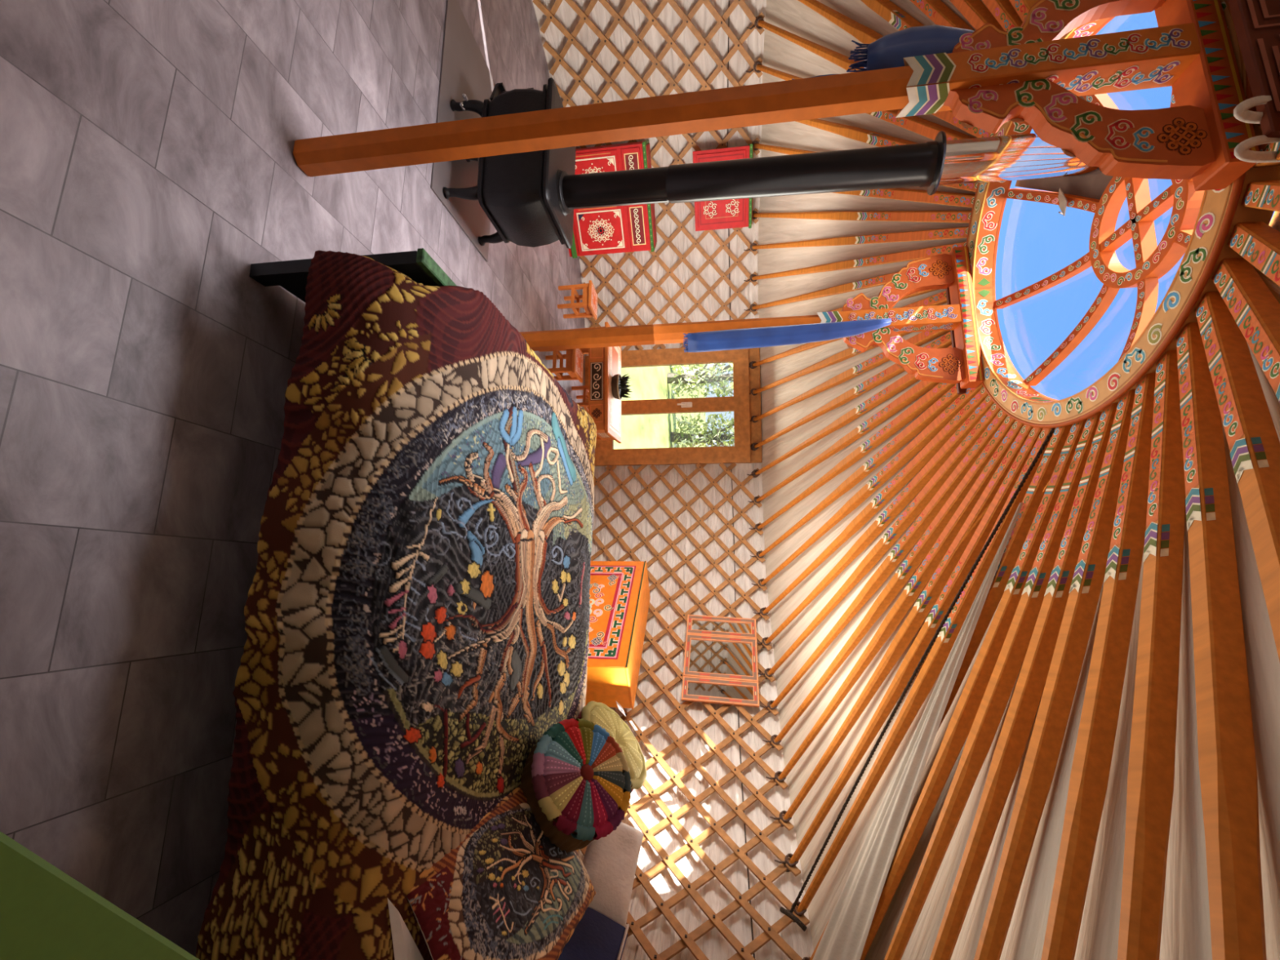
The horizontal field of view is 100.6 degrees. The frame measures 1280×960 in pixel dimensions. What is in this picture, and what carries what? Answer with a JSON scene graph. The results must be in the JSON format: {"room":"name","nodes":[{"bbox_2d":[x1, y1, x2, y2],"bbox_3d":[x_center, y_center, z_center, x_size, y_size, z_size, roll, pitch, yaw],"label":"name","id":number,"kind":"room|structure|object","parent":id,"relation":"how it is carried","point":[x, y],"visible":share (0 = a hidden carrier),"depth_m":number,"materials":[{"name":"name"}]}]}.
{"room":"traditional dwelling","nodes":[
{"label":"traditional dwelling","id":0,"kind":"room"},
{"bbox_2d":[0,0,586,956],"bbox_3d":[-0.909,-0.833,2.178,5.786,0.001,5.786,-1,90,-81],"label":"floor","id":1,"kind":"structure","parent":0,"point":[148,161],"depth_m":1.16,"materials":[{"name":"tile"}]},
{"bbox_2d":[0,831,199,959],"bbox_3d":[-0.835,0.644,0.493,0.380,0.600,0.920,-78,165,-56],"label":"base cabinet","id":2,"kind":"object","parent":1,"relation":"on","point":[46,913],"visible":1,"depth_m":0.49,"materials":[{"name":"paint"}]},
{"bbox_2d":[248,248,456,302],"bbox_3d":[-0.668,0.577,1.981,1.670,0.491,2.025,51,38,-76],"label":"bed","id":3,"kind":"object","parent":1,"relation":"on","point":[419,265],"visible":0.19,"depth_m":1.38,"materials":[{"name":"black wood"}]},
{"bbox_2d":[195,250,596,959],"bbox_3d":[-0.544,0.542,1.959,1.851,0.445,1.992,51,38,-76],"label":"duvet","id":4,"kind":"object","parent":3,"relation":"on","point":[416,608],"visible":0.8,"depth_m":1.22,"materials":[{"name":"fabric"}]},
{"bbox_2d":[387,786,595,959],"bbox_3d":[-0.340,1.109,1.447,0.854,0.276,0.387,56,34,-74],"label":"pillow","id":5,"kind":"object","parent":4,"relation":"on","point":[507,891],"visible":0.85,"depth_m":1.33,"materials":[{"name":"fabric"}]},
{"bbox_2d":[520,718,631,853],"bbox_3d":[-0.231,1.020,1.781,0.364,0.403,0.387,-79,165,-54],"label":"round cushion","id":6,"kind":"object","parent":4,"relation":"on","point":[575,782],"visible":0.91,"depth_m":1.68,"materials":[{"name":"fabric"}]},
{"bbox_2d":[557,906,629,959],"bbox_3d":[-0.218,1.599,1.797,0.400,0.305,0.193,54,36,-75],"label":"cushion","id":7,"kind":"object","parent":4,"relation":"on","point":[596,936],"visible":0.35,"depth_m":1.83,"materials":[{"name":"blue fabric"}]},
{"bbox_2d":[576,700,646,792],"bbox_3d":[-0.154,1.202,2.380,0.450,0.372,0.397,-1,90,-81],"label":"round cushion","id":8,"kind":"object","parent":4,"relation":"on","point":[599,713],"visible":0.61,"depth_m":2.37,"materials":[{"name":"fabric"}]},
{"bbox_2d":[582,822,644,928],"bbox_3d":[-0.110,1.398,1.940,0.343,0.204,0.146,-63,151,-72],"label":"pillow","id":9,"kind":"object","parent":4,"relation":"on","point":[610,862],"visible":0.76,"depth_m":1.88,"materials":[{"name":"fabric"}]},
{"bbox_2d":[431,157,490,262],"bbox_3d":[-0.853,-1.439,2.590,0.566,0.007,0.484,49,41,-77],"label":"plate","id":10,"kind":"object","parent":1,"relation":"on","point":[468,215],"depth_m":2.57,"materials":[{"name":"grey metal"}]},
{"bbox_2d":[444,77,1102,248],"bbox_3d":[0.461,-1.496,2.361,0.491,2.673,0.841,49,41,-77],"label":"wood stove","id":11,"kind":"object","parent":10,"relation":"on","point":[531,199],"visible":0.77,"depth_m":2.27,"materials":[{"name":"metal"}]},
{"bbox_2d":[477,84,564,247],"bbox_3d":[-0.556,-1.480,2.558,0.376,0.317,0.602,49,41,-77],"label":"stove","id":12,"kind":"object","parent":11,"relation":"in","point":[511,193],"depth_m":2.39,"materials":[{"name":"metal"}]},
{"bbox_2d":[436,0,495,122],"bbox_3d":[-0.852,-1.891,2.644,0.521,0.007,0.737,49,41,-77],"label":"plate","id":13,"kind":"object","parent":1,"relation":"on","point":[464,69],"depth_m":2.55,"materials":[{"name":"grey metal"}]},
{"bbox_2d":[538,348,583,382],"bbox_3d":[-0.548,-0.806,3.678,0.215,0.268,0.215,42,47,-78],"label":"stool","id":14,"kind":"object","parent":1,"relation":"on","point":[574,357],"visible":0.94,"depth_m":3.61,"materials":[{"name":"paint"}]},
{"bbox_2d":[557,280,597,319],"bbox_3d":[-0.486,-1.395,4.154,0.215,0.268,0.215,52,38,-76],"label":"stool","id":15,"kind":"object","parent":1,"relation":"on","point":[589,296],"visible":1,"depth_m":4.09,"materials":[{"name":"paint"}]},
{"bbox_2d":[571,385,588,413],"bbox_3d":[-0.427,-0.668,4.470,0.215,0.268,0.215,67,24,-68],"label":"stool","id":16,"kind":"object","parent":1,"relation":"on","point":[585,388],"visible":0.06,"depth_m":4.42,"materials":[{"name":"paint"}]},
{"bbox_2d":[577,321,621,443],"bbox_3d":[-0.402,-0.714,4.092,0.530,0.431,0.808,27,62,-80],"label":"table","id":17,"kind":"object","parent":1,"relation":"on","point":[604,362],"visible":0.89,"depth_m":3.85,"materials":[{"name":"paint"}]},
{"bbox_2d":[611,373,631,399],"bbox_3d":[-0.129,-0.698,3.977,0.198,0.141,0.198,-1,90,-81],"label":"potted plant","id":18,"kind":"object","parent":17,"relation":"on","point":[619,386],"visible":1,"depth_m":3.93,"materials":[{"name":"green plant"}]},
{"bbox_2d":[568,139,657,257],"bbox_3d":[-0.257,-2.236,4.265,0.262,0.715,0.760,-79,166,-53],"label":"base cabinet","id":19,"kind":"object","parent":1,"relation":"on","point":[629,228],"visible":0.55,"depth_m":4.22,"materials":[{"name":"paint"}]},
{"bbox_2d":[585,560,650,709],"bbox_3d":[-0.322,1.016,3.677,0.993,0.659,0.372,-76,163,-59],"label":"chest","id":20,"kind":"object","parent":1,"relation":"on","point":[620,597],"visible":0.51,"depth_m":3.44,"materials":[{"name":"orange wood"}]},
{"bbox_2d":[520,245,984,394],"bbox_3d":[0.406,-0.720,2.629,0.168,2.456,0.660,54,36,-76],"label":"support pillar","id":21,"kind":"structure","parent":1,"relation":"on","point":[961,365],"depth_m":2.46,"materials":[{"name":"paint"}]},
{"bbox_2d":[683,318,891,352],"bbox_3d":[0.671,-0.669,2.481,0.041,0.940,0.108,-1,90,-81],"label":"scarf","id":22,"kind":"object","parent":21,"relation":"hanging from","point":[769,336],"visible":1,"depth_m":2.47,"materials":[{"name":"blue fabric"}]},
{"bbox_2d":[293,0,1279,191],"bbox_3d":[0.212,-0.984,1.362,0.167,2.456,0.660,54,36,-76],"label":"support pillar","id":23,"kind":"structure","parent":1,"relation":"on","point":[993,77],"depth_m":1.27,"materials":[{"name":"paint"}]},
{"bbox_2d":[791,24,974,79],"bbox_3d":[0.710,-1.086,1.368,0.064,0.640,0.148,-1,90,-81],"label":"scarf","id":24,"kind":"object","parent":23,"relation":"hanging from","point":[889,51],"visible":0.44,"depth_m":1.35,"materials":[{"name":"blue fabric"}]},
{"bbox_2d":[965,0,1279,427],"bbox_3d":[1.572,-0.872,1.806,1.377,0.305,1.377,74,18,-61],"label":"skylight","id":25,"kind":"object","parent":23,"relation":"on","point":[1202,224],"visible":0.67,"depth_m":1.79,"materials":[{"name":"paint"}]},
{"bbox_2d":[743,271,899,311],"bbox_3d":[1.251,-1.262,3.558,2.147,0.998,0.069,-59,147,-74],"label":"pole","id":26,"kind":"object","parent":25,"relation":"attached to","point":[883,279],"visible":0.53,"depth_m":3.48,"materials":[{"name":"wood"}]},
{"bbox_2d":[749,332,911,395],"bbox_3d":[1.265,-0.809,3.602,2.147,0.998,0.069,12,77,-81],"label":"pole","id":27,"kind":"object","parent":25,"relation":"attached to","point":[849,353],"visible":0.27,"depth_m":3.71,"materials":[{"name":"wood"}]},
{"bbox_2d":[797,0,883,44],"bbox_3d":[1.118,-2.341,2.788,0.069,0.998,2.147,76,16,-57],"label":"pole","id":28,"kind":"object","parent":25,"relation":"attached to","point":[863,33],"visible":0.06,"depth_m":2.84,"materials":[{"name":"wood"}]},
{"bbox_2d":[747,380,939,504],"bbox_3d":[1.256,-0.217,3.478,2.147,0.998,0.069,69,22,-66],"label":"pole","id":29,"kind":"object","parent":25,"relation":"attached to","point":[922,387],"visible":0.67,"depth_m":3.20,"materials":[{"name":"wood"}]},
{"bbox_2d":[748,290,946,368],"bbox_3d":[1.262,-0.962,3.601,2.147,0.998,0.069,-21,110,-81],"label":"pole","id":30,"kind":"object","parent":25,"relation":"attached to","point":[939,299],"visible":0.39,"depth_m":3.71,"materials":[{"name":"wood"}]},
{"bbox_2d":[746,344,951,477],"bbox_3d":[1.261,-0.361,3.529,2.147,0.998,0.069,63,27,-71],"label":"pole","id":31,"kind":"object","parent":25,"relation":"attached to","point":[908,380],"visible":0.66,"depth_m":3.32,"materials":[{"name":"wood"}]},
{"bbox_2d":[750,329,950,422],"bbox_3d":[1.266,-0.658,3.591,2.147,0.998,0.069,38,51,-79],"label":"pole","id":32,"kind":"object","parent":25,"relation":"attached to","point":[923,337],"visible":0.64,"depth_m":3.36,"materials":[{"name":"wood"}]},
{"bbox_2d":[750,331,951,450],"bbox_3d":[1.264,-0.508,3.566,2.147,0.998,0.069,54,36,-75],"label":"pole","id":33,"kind":"object","parent":25,"relation":"attached to","point":[944,341],"visible":0.67,"depth_m":3.32,"materials":[{"name":"wood"}]},
{"bbox_2d":[748,382,955,532],"bbox_3d":[1.249,-0.079,3.416,2.147,0.998,0.069,73,18,-62],"label":"pole","id":34,"kind":"object","parent":25,"relation":"attached to","point":[940,389],"visible":0.81,"depth_m":3.08,"materials":[{"name":"wood"}]},
{"bbox_2d":[743,241,966,282],"bbox_3d":[1.243,-1.408,3.518,2.147,0.998,0.069,-67,154,-70],"label":"pole","id":35,"kind":"object","parent":25,"relation":"attached to","point":[913,255],"visible":0.95,"depth_m":3.13,"materials":[{"name":"wood"}]},
{"bbox_2d":[750,384,960,559],"bbox_3d":[1.240,0.053,3.342,2.147,0.998,0.069,76,16,-57],"label":"pole","id":36,"kind":"object","parent":25,"relation":"attached to","point":[940,405],"visible":0.91,"depth_m":3.01,"materials":[{"name":"wood"}]},
{"bbox_2d":[743,226,968,251],"bbox_3d":[1.232,-1.550,3.465,2.147,0.998,0.069,-72,159,-65],"label":"pole","id":37,"kind":"object","parent":25,"relation":"attached to","point":[962,232],"visible":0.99,"depth_m":3.04,"materials":[{"name":"wood"}]},
{"bbox_2d":[794,118,919,146],"bbox_3d":[1.175,-2.055,3.136,0.069,0.998,2.147,81,12,-43],"label":"pole","id":38,"kind":"object","parent":25,"relation":"attached to","point":[870,137],"visible":0.23,"depth_m":3.02,"materials":[{"name":"wood"}]},
{"bbox_2d":[746,61,974,140],"bbox_3d":[1.157,-2.160,3.029,0.069,0.998,2.147,80,13,-48],"label":"pole","id":39,"kind":"object","parent":25,"relation":"attached to","point":[924,127],"visible":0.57,"depth_m":2.65,"materials":[{"name":"wood"}]},
{"bbox_2d":[752,210,971,222],"bbox_3d":[1.220,-1.686,3.400,2.147,0.998,0.069,-75,162,-61],"label":"pole","id":40,"kind":"object","parent":25,"relation":"attached to","point":[946,216],"visible":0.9,"depth_m":2.98,"materials":[{"name":"wood"}]},
{"bbox_2d":[751,140,977,191],"bbox_3d":[1.192,-1.940,3.235,2.147,0.998,0.069,-80,166,-51],"label":"pole","id":41,"kind":"object","parent":25,"relation":"attached to","point":[972,187],"visible":0.23,"depth_m":3.65,"materials":[{"name":"wood"}]},
{"bbox_2d":[751,382,983,588],"bbox_3d":[1.229,0.178,3.257,2.147,0.998,0.069,78,14,-52],"label":"pole","id":42,"kind":"object","parent":25,"relation":"attached to","point":[926,436],"visible":0.95,"depth_m":2.90,"materials":[{"name":"wood"}]},
{"bbox_2d":[746,16,993,137],"bbox_3d":[1.138,-2.256,2.912,0.069,0.998,2.147,78,14,-53],"label":"pole","id":43,"kind":"object","parent":25,"relation":"attached to","point":[842,60],"visible":0.41,"depth_m":3.04,"materials":[{"name":"wood"}]},
{"bbox_2d":[753,386,988,617],"bbox_3d":[1.216,0.295,3.161,2.147,0.998,0.069,80,13,-47],"label":"pole","id":44,"kind":"object","parent":25,"relation":"attached to","point":[923,457],"visible":0.98,"depth_m":2.84,"materials":[{"name":"wood"}]},
{"bbox_2d":[756,395,994,648],"bbox_3d":[1.202,0.403,3.056,2.147,0.998,0.069,81,12,-42],"label":"pole","id":45,"kind":"object","parent":25,"relation":"attached to","point":[929,470],"visible":0.98,"depth_m":2.77,"materials":[{"name":"wood"}]},
{"bbox_2d":[758,403,1000,679],"bbox_3d":[1.187,0.502,2.941,0.069,0.998,2.147,-80,166,-51],"label":"pole","id":46,"kind":"object","parent":25,"relation":"attached to","point":[916,507],"visible":0.97,"depth_m":2.69,"materials":[{"name":"wood"}]},
{"bbox_2d":[760,409,1007,712],"bbox_3d":[1.170,0.590,2.819,0.069,0.998,2.147,-78,165,-56],"label":"pole","id":47,"kind":"object","parent":25,"relation":"attached to","point":[926,517],"visible":0.98,"depth_m":2.61,"materials":[{"name":"wood"}]},
{"bbox_2d":[828,288,939,311],"bbox_3d":[1.258,-1.113,3.586,2.147,0.998,0.069,-45,133,-78],"label":"pole","id":48,"kind":"object","parent":25,"relation":"attached to","point":[921,292],"visible":0.02,"depth_m":2.85,"materials":[{"name":"wood"}]},
{"bbox_2d":[762,415,1015,747],"bbox_3d":[1.151,0.667,2.689,0.069,0.998,2.147,-75,162,-61],"label":"pole","id":49,"kind":"object","parent":25,"relation":"attached to","point":[923,546],"visible":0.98,"depth_m":2.52,"materials":[{"name":"wood"}]},
{"bbox_2d":[860,0,924,31],"bbox_3d":[1.097,-2.414,2.656,0.069,0.998,2.147,73,19,-62],"label":"pole","id":50,"kind":"object","parent":25,"relation":"attached to","point":[900,20],"visible":0.11,"depth_m":2.53,"materials":[{"name":"wood"}]},
{"bbox_2d":[765,420,1024,786],"bbox_3d":[1.132,0.732,2.554,0.069,0.998,2.147,-71,159,-66],"label":"pole","id":51,"kind":"object","parent":25,"relation":"attached to","point":[928,566],"visible":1,"depth_m":2.42,"materials":[{"name":"wood"}]},
{"bbox_2d":[769,424,1032,826],"bbox_3d":[1.112,0.785,2.412,0.069,0.998,2.147,-66,154,-70],"label":"pole","id":52,"kind":"object","parent":25,"relation":"attached to","point":[934,588],"visible":0.96,"depth_m":2.31,"materials":[{"name":"wood"}]},
{"bbox_2d":[835,187,974,207],"bbox_3d":[1.207,-1.817,3.322,2.147,0.998,0.069,-78,165,-56],"label":"pole","id":53,"kind":"object","parent":25,"relation":"attached to","point":[958,199],"visible":0.69,"depth_m":2.71,"materials":[{"name":"wood"}]},
{"bbox_2d":[774,426,1043,871],"bbox_3d":[1.091,0.825,2.268,0.069,0.998,2.147,-57,145,-75],"label":"pole","id":54,"kind":"object","parent":25,"relation":"attached to","point":[912,659],"visible":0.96,"depth_m":2.20,"materials":[{"name":"wood"}]},
{"bbox_2d":[786,427,1055,922],"bbox_3d":[1.069,0.853,2.120,0.069,0.998,2.147,-43,131,-79],"label":"pole","id":55,"kind":"object","parent":25,"relation":"attached to","point":[938,655],"visible":0.71,"depth_m":2.08,"materials":[{"name":"wood"}]},
{"bbox_2d":[790,427,1055,913],"bbox_3d":[1.013,0.838,2.022,0.011,0.858,2.044,-51,139,-77],"label":"pole","id":56,"kind":"object","parent":25,"relation":"hanging from","point":[1052,430],"visible":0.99,"depth_m":1.98,"materials":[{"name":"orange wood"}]},
{"bbox_2d":[779,906,806,931],"bbox_3d":[0.638,1.824,2.215,0.103,0.100,0.029,-1,90,-81],"label":"rope","id":57,"kind":"object","parent":56,"relation":"attached to","point":[783,910],"visible":1,"depth_m":2.20,"materials":[{"name":"black fabric"}]},
{"bbox_2d":[801,423,1072,959],"bbox_3d":[1.045,0.867,1.960,0.069,0.998,2.147,-17,106,-81],"label":"pole","id":58,"kind":"object","parent":25,"relation":"attached to","point":[1033,496],"visible":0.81,"depth_m":1.87,"materials":[{"name":"wood"}]},
{"bbox_2d":[910,0,973,31],"bbox_3d":[1.076,-2.476,2.519,0.069,0.998,2.147,68,22,-67],"label":"pole","id":59,"kind":"object","parent":25,"relation":"attached to","point":[935,11],"visible":0.34,"depth_m":2.28,"materials":[{"name":"wood"}]},
{"bbox_2d":[860,418,1087,959],"bbox_3d":[1.020,0.866,1.791,0.069,0.998,2.147,12,77,-81],"label":"pole","id":60,"kind":"object","parent":25,"relation":"attached to","point":[959,726],"visible":0.93,"depth_m":1.77,"materials":[{"name":"wood"}]},
{"bbox_2d":[949,0,1004,31],"bbox_3d":[1.054,-2.525,2.378,0.069,0.998,2.147,62,28,-72],"label":"pole","id":61,"kind":"object","parent":25,"relation":"attached to","point":[975,11],"visible":0.34,"depth_m":2.12,"materials":[{"name":"wood"}]},
{"bbox_2d":[884,411,1102,959],"bbox_3d":[0.999,0.853,1.656,0.069,0.998,2.147,32,57,-79],"label":"pole","id":62,"kind":"object","parent":25,"relation":"attached to","point":[984,726],"visible":0.98,"depth_m":1.64,"materials":[{"name":"wood"}]},
{"bbox_2d":[982,0,1022,31],"bbox_3d":[1.031,-2.561,2.231,0.069,0.998,2.147,53,37,-76],"label":"pole","id":63,"kind":"object","parent":25,"relation":"attached to","point":[1003,11],"visible":0.44,"depth_m":2.00,"materials":[{"name":"wood"}]},
{"bbox_2d":[928,402,1118,959],"bbox_3d":[0.974,0.823,1.493,0.069,0.998,2.147,51,39,-76],"label":"pole","id":64,"kind":"object","parent":25,"relation":"attached to","point":[1021,713],"visible":0.98,"depth_m":1.50,"materials":[{"name":"wood"}]},
{"bbox_2d":[1008,0,1038,22],"bbox_3d":[1.008,-2.585,2.083,0.069,0.998,2.147,36,53,-79],"label":"pole","id":65,"kind":"object","parent":25,"relation":"attached to","point":[1022,7],"visible":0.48,"depth_m":1.92,"materials":[{"name":"wood"}]},
{"bbox_2d":[973,389,1135,959],"bbox_3d":[0.950,0.779,1.342,0.069,0.998,2.147,60,30,-72],"label":"pole","id":66,"kind":"object","parent":25,"relation":"attached to","point":[1041,760],"visible":0.98,"depth_m":1.37,"materials":[{"name":"wood"}]},
{"bbox_2d":[1040,373,1155,959],"bbox_3d":[0.921,0.702,1.152,0.069,0.998,2.147,69,22,-65],"label":"pole","id":67,"kind":"object","parent":25,"relation":"attached to","point":[1095,744],"visible":0.98,"depth_m":1.21,"materials":[{"name":"wood"}]},
{"bbox_2d":[1117,349,1185,959],"bbox_3d":[0.893,0.606,0.980,0.069,0.998,2.147,73,18,-59],"label":"pole","id":68,"kind":"object","parent":25,"relation":"attached to","point":[1152,755],"visible":1,"depth_m":1.05,"materials":[{"name":"wood"}]},
{"bbox_2d":[1176,321,1266,959],"bbox_3d":[0.868,0.494,0.823,0.069,0.998,2.147,76,15,-53],"label":"pole","id":69,"kind":"object","parent":25,"relation":"attached to","point":[1228,771],"visible":0.99,"depth_m":0.90,"materials":[{"name":"wood"}]},
{"bbox_2d":[1195,291,1279,662],"bbox_3d":[0.843,0.359,0.673,0.069,0.998,2.147,79,13,-47],"label":"pole","id":70,"kind":"object","parent":25,"relation":"attached to","point":[1252,438],"visible":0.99,"depth_m":1.00,"materials":[{"name":"wood"}]},
{"bbox_2d":[1211,257,1279,402],"bbox_3d":[0.821,0.213,0.545,0.069,0.998,2.147,81,12,-40],"label":"pole","id":71,"kind":"object","parent":25,"relation":"attached to","point":[1252,305],"visible":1,"depth_m":1.09,"materials":[{"name":"wood"}]},
{"bbox_2d":[1226,221,1279,286],"bbox_3d":[0.802,0.052,0.433,2.147,0.998,0.069,-79,165,-54],"label":"pole","id":72,"kind":"object","parent":25,"relation":"attached to","point":[1258,243],"visible":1,"depth_m":1.12,"materials":[{"name":"wood"}]},
{"bbox_2d":[1240,179,1279,211],"bbox_3d":[0.784,-0.134,0.334,2.147,0.998,0.069,-75,161,-61],"label":"pole","id":73,"kind":"object","parent":25,"relation":"attached to","point":[1264,194],"visible":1,"depth_m":1.12,"materials":[{"name":"wood"}]},
{"bbox_2d":[1252,142,1279,168],"bbox_3d":[0.770,-0.328,0.260,2.147,0.998,0.069,-69,156,-68],"label":"pole","id":74,"kind":"object","parent":25,"relation":"attached to","point":[1270,146],"visible":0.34,"depth_m":1.12,"materials":[{"name":"wood"}]},
{"bbox_2d":[1233,95,1271,123],"bbox_3d":[1.304,-0.757,1.098,0.076,0.190,0.057,-1,90,-81],"label":"tape","id":75,"kind":"object","parent":23,"relation":"attached to","point":[1241,113],"visible":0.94,"depth_m":1.07,"materials":[{"name":"white fabric"}]},
{"bbox_2d":[1234,134,1279,162],"bbox_3d":[1.305,-0.677,1.098,0.076,0.190,0.057,-1,90,-81],"label":"rope","id":76,"kind":"object","parent":23,"relation":"attached to","point":[1242,152],"visible":1,"depth_m":1.08,"materials":[{"name":"white fabric"}]},
{"bbox_2d":[532,0,766,355],"bbox_3d":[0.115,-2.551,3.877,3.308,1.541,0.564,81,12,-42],"label":"wall","id":77,"kind":"structure","parent":0,"point":[686,19],"depth_m":3.93,"materials":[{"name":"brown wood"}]},
{"bbox_2d":[693,143,753,231],"bbox_3d":[0.658,-2.294,4.200,0.138,0.455,0.575,-78,164,-56],"label":"upper cabinet","id":78,"kind":"object","parent":77,"relation":"attached to","point":[729,213],"visible":0.51,"depth_m":4.21,"materials":[{"name":"paint"}]},
{"bbox_2d":[726,0,730,319],"bbox_3d":[0.660,-2.493,3.948,3.010,0.019,0.447,82,11,-39],"label":"rope","id":79,"kind":"object","parent":77,"relation":"attached to","point":[728,0],"visible":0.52,"depth_m":4.10,"materials":[{"name":"fabric"}]},
{"bbox_2d":[577,462,813,959],"bbox_3d":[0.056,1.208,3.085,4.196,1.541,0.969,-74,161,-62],"label":"wall","id":80,"kind":"structure","parent":0,"point":[715,920],"depth_m":3.18,"materials":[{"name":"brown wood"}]},
{"bbox_2d":[585,347,761,466],"bbox_3d":[0.277,-0.658,4.758,0.173,1.575,1.037,25,65,-81],"label":"window","id":81,"kind":"structure","parent":80,"relation":"in","point":[744,406],"depth_m":4.69,"materials":[{"name":"brown wood"}]},
{"bbox_2d":[681,614,759,707],"bbox_3d":[0.563,1.236,3.705,0.038,0.518,0.678,82,11,-39],"label":"framed mirror","id":82,"kind":"object","parent":80,"relation":"attached to","point":[721,658],"visible":1,"depth_m":3.68,"materials":[{"name":"paint"}]},
{"bbox_2d":[687,681,753,699],"bbox_3d":[0.530,1.399,3.518,0.097,0.432,0.006,-79,167,-49],"label":"mirror glass","id":83,"kind":"object","parent":82,"relation":"attached to","point":[696,690],"depth_m":3.52,"materials":[{"name":"white"}]},
{"bbox_2d":[688,639,752,675],"bbox_3d":[0.563,1.238,3.707,0.261,0.432,0.006,-79,167,-49],"label":"mirror glass","id":84,"kind":"object","parent":82,"relation":"attached to","point":[705,655],"depth_m":3.70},
{"bbox_2d":[691,619,751,633],"bbox_3d":[0.595,1.078,3.896,0.097,0.432,0.006,-79,167,-49],"label":"mirror glass","id":85,"kind":"object","parent":82,"relation":"attached to","point":[700,626],"depth_m":3.90,"materials":[{"name":"white"}]},
{"bbox_2d":[730,470,755,958],"bbox_3d":[0.619,1.179,3.317,3.707,0.019,0.709,-78,165,-56],"label":"rope","id":86,"kind":"object","parent":80,"relation":"attached to","point":[751,919],"visible":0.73,"depth_m":2.96,"materials":[{"name":"black fabric"}]},
{"bbox_2d":[757,0,1279,959],"bbox_3d":[1.081,-0.864,1.879,5.726,0.926,5.726,-79,165,-54],"label":"ceiling","id":87,"kind":"structure","parent":0,"point":[1185,935],"depth_m":2.51,"materials":[{"name":"fabric"}]},
{"bbox_2d":[812,502,1023,959],"bbox_3d":[0.962,0.967,1.830,0.378,0.792,1.761,-1,90,-81],"label":"fabric","id":88,"kind":"object","parent":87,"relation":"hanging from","point":[844,937],"visible":1,"depth_m":1.88,"materials":[{"name":"white fabric"}]},
{"label":"outside","id":89,"kind":"structure","parent":0,"visible":0},
{"bbox_2d":[613,364,706,448],"bbox_3d":[3.233,-0.052,31.368,57.000,0.001,80.000,-1,90,-81],"label":"ground","id":90,"kind":"structure","parent":89,"point":[654,430],"depth_m":11.69,"materials":[{"name":"green plant"}]},
{"bbox_2d":[666,362,733,397],"bbox_3d":[2.589,-2.977,15.172,1.353,3.661,1.406,-1,90,-81],"label":"tree","id":91,"kind":"object","parent":90,"relation":"on","point":[698,379],"visible":0.43,"depth_m":15.13,"materials":[{"name":"green plant"}]},
{"bbox_2d":[670,411,734,447],"bbox_3d":[2.922,-1.347,15.955,1.511,4.033,1.524,-1,90,-81],"label":"tree","id":92,"kind":"object","parent":90,"relation":"on","point":[716,436],"visible":0.43,"depth_m":15.92,"materials":[{"name":"green plant"}]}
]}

